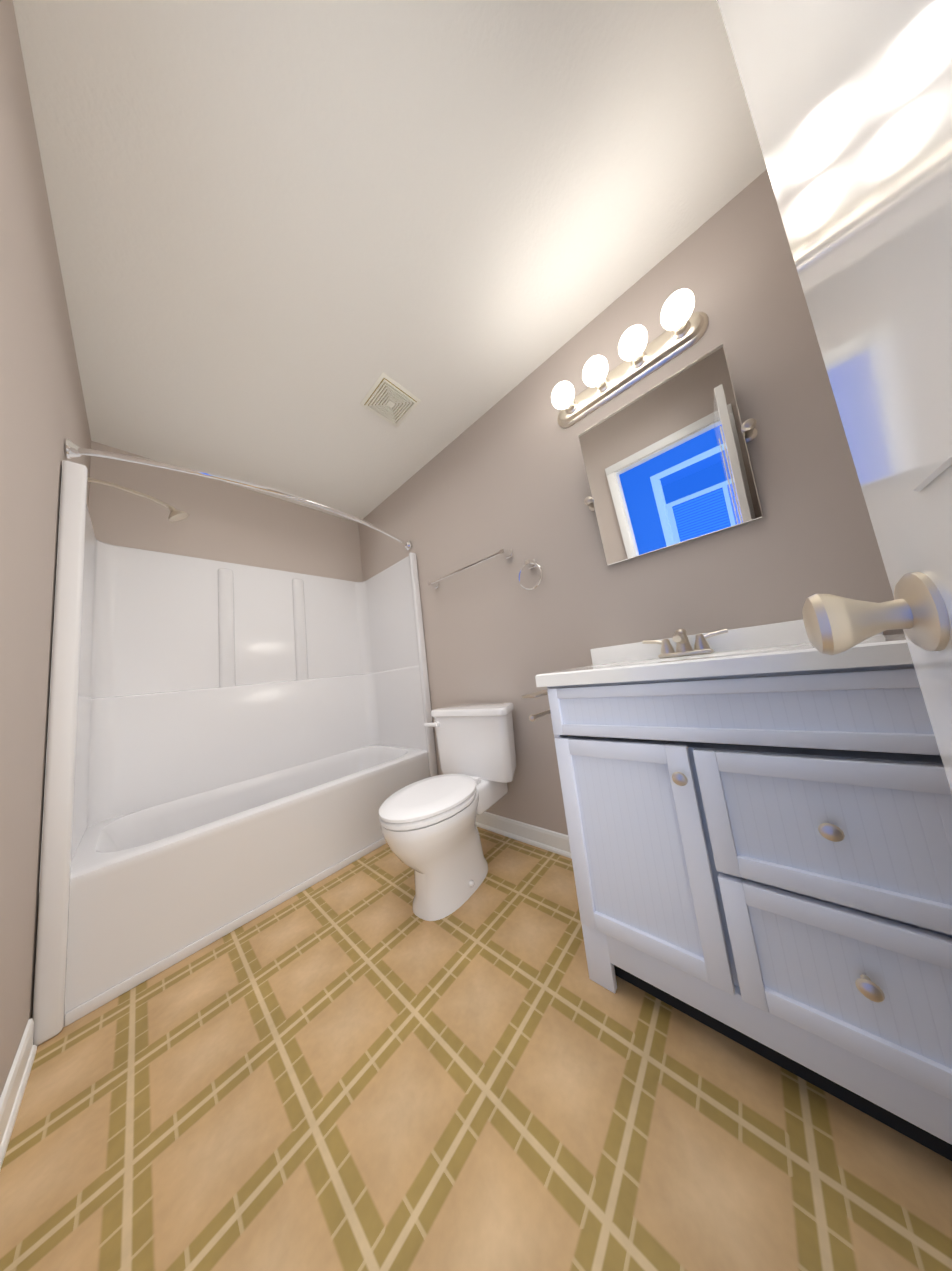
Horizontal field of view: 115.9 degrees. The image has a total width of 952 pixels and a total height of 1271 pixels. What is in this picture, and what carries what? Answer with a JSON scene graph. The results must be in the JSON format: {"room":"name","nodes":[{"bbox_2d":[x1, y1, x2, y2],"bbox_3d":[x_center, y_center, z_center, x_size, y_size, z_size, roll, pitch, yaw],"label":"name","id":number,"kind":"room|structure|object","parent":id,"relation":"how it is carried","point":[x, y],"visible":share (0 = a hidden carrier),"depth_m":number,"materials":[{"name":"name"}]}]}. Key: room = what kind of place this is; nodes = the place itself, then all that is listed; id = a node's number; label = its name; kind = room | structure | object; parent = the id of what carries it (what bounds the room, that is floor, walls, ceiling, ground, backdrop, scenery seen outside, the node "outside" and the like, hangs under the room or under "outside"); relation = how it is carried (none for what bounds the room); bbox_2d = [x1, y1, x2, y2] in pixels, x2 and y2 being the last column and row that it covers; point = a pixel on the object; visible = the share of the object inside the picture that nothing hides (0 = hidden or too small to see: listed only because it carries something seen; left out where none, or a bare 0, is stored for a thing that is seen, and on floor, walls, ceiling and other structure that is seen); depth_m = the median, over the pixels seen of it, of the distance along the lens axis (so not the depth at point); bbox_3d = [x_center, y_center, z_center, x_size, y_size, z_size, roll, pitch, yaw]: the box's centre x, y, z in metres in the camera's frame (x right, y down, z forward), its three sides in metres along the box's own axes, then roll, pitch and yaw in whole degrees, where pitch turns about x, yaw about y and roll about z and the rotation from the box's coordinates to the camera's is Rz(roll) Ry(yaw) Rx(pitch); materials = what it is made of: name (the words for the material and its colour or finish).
{"room":"bathroom","nodes":[
{"label":"bathroom","id":0,"kind":"room"},
{"bbox_2d":[0,0,90,1096],"bbox_3d":[-0.994,-0.130,0.546,2.860,2.440,0.110,-13,-9,41],"label":"wall","id":1,"kind":"structure","parent":0,"point":[43,415],"depth_m":0.76,"materials":[{"name":"beige paint"}]},
{"bbox_2d":[0,1018,36,1169],"bbox_3d":[-0.868,1.041,0.501,1.042,0.092,0.016,-13,-9,41],"label":"baseboard","id":2,"kind":"structure","parent":1,"relation":"attached to","point":[12,1094],"depth_m":0.72,"materials":[{"name":"white wood"}]},
{"bbox_2d":[88,478,188,521],"bbox_3d":[-1.690,-0.680,1.493,0.090,0.143,0.362,-13,-9,41],"label":"shower head","id":3,"kind":"object","parent":1,"relation":"attached to","point":[175,515],"visible":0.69,"depth_m":1.53},
{"bbox_2d":[717,0,951,792],"bbox_3d":[0.182,-0.123,0.033,0.169,2.002,0.684,-13,-9,41],"label":"door","id":4,"kind":"structure","parent":1,"relation":"in","point":[849,102],"depth_m":0.22,"materials":[{"name":"white paint"}]},
{"bbox_2d":[89,441,362,581],"bbox_3d":[-1.534,0.130,2.141,0.110,2.440,1.780,-13,-9,41],"label":"wall","id":5,"kind":"structure","parent":0,"point":[223,521],"depth_m":2.02,"materials":[{"name":"beige paint"}]},
{"bbox_2d":[13,0,766,522],"bbox_3d":[-0.586,-1.347,1.320,3.080,0.050,1.780,-13,-9,41],"label":"ceiling","id":6,"kind":"structure","parent":0,"point":[287,232],"depth_m":0.96,"materials":[{"name":"white paint"}]},
{"bbox_2d":[360,372,420,426],"bbox_3d":[-0.473,-1.286,1.650,0.240,0.016,0.240,-13,-9,41],"label":"ceiling vent","id":7,"kind":"object","parent":6,"relation":"in","point":[387,398],"visible":1,"depth_m":1.63,"materials":[{"name":"white plastic"}]},
{"bbox_2d":[0,827,951,1270],"bbox_3d":[-0.292,1.107,1.020,3.080,0.050,1.780,-13,-9,41],"label":"floor","id":8,"kind":"structure","parent":0,"point":[358,1065],"depth_m":0.62,"materials":[{"name":"tile"}]},
{"bbox_2d":[32,460,437,1045],"bbox_3d":[-1.153,0.350,1.798,0.821,1.834,1.552,-13,-9,41],"label":"bathtub","id":9,"kind":"object","parent":8,"relation":"on","point":[231,747],"visible":0.85,"depth_m":1.59,"materials":[{"name":"white plastic"}]},
{"bbox_2d":[379,702,516,920],"bbox_3d":[-0.134,0.743,1.414,0.520,0.727,0.736,-13,-9,41],"label":"toilet","id":10,"kind":"object","parent":8,"relation":"on","point":[430,832],"visible":1,"depth_m":1.26,"materials":[{"name":"white ceramic"}]},
{"bbox_2d":[521,619,951,1160],"bbox_3d":[0.671,0.452,0.852,0.852,0.974,0.540,-13,-9,41],"label":"bathroom vanity","id":11,"kind":"object","parent":8,"relation":"on","point":[759,822],"visible":0.98,"depth_m":0.60,"materials":[{"name":"white paint"}]},
{"bbox_2d":[642,628,728,658],"bbox_3d":[0.702,0.024,1.022,0.254,0.096,0.147,-13,-9,41],"label":"faucet","id":12,"kind":"object","parent":11,"relation":"on","point":[684,650],"depth_m":1.02,"materials":[{"name":"silver metal"}]},
{"bbox_2d":[358,169,903,834],"bbox_3d":[0.116,-0.110,1.794,2.860,2.440,0.110,-13,-9,41],"label":"wall","id":13,"kind":"structure","parent":0,"point":[508,471],"depth_m":1.29,"materials":[{"name":"beige paint"}]},
{"bbox_2d":[64,439,411,549],"bbox_3d":[-0.983,-0.710,1.664,0.208,0.072,1.558,-13,-9,41],"label":"shower rail","id":14,"kind":"object","parent":13,"relation":"attached to","point":[72,450],"visible":1,"depth_m":1.32,"materials":[{"name":"silver metal"}]},
{"bbox_2d":[428,548,512,588],"bbox_3d":[-0.063,-0.403,1.836,0.659,0.044,0.072,-13,-9,41],"label":"towel rail","id":15,"kind":"object","parent":13,"relation":"attached to","point":[507,554],"visible":1,"depth_m":1.75,"materials":[{"name":"silver metal"}]},
{"bbox_2d":[476,812,571,858],"bbox_3d":[0.206,1.048,1.609,1.176,0.092,0.016,-13,-9,41],"label":"baseboard","id":16,"kind":"structure","parent":13,"relation":"attached to","point":[552,841],"depth_m":1.55,"materials":[{"name":"white wood"}]},
{"bbox_2d":[518,559,542,589],"bbox_3d":[0.287,-0.314,1.534,0.141,0.164,0.054,-13,-9,41],"label":"towel ring","id":17,"kind":"object","parent":13,"relation":"attached to","point":[531,564],"visible":1,"depth_m":1.53,"materials":[{"name":"silver metal"}]},
{"bbox_2d":[551,288,707,427],"bbox_3d":[0.570,-1.105,1.216,0.596,0.120,0.173,-13,-9,41],"label":"light bar","id":18,"kind":"object","parent":13,"relation":"attached to","point":[684,326],"visible":1,"depth_m":1.19,"materials":[{"name":"white glass"}]},
{"bbox_2d":[578,344,762,565],"bbox_3d":[0.697,-0.634,1.145,0.569,0.584,0.098,-13,-9,41],"label":"mirror","id":19,"kind":"object","parent":13,"relation":"attached to","point":[667,462],"visible":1,"depth_m":1.10,"materials":[{"name":"clear glass"}]}
]}

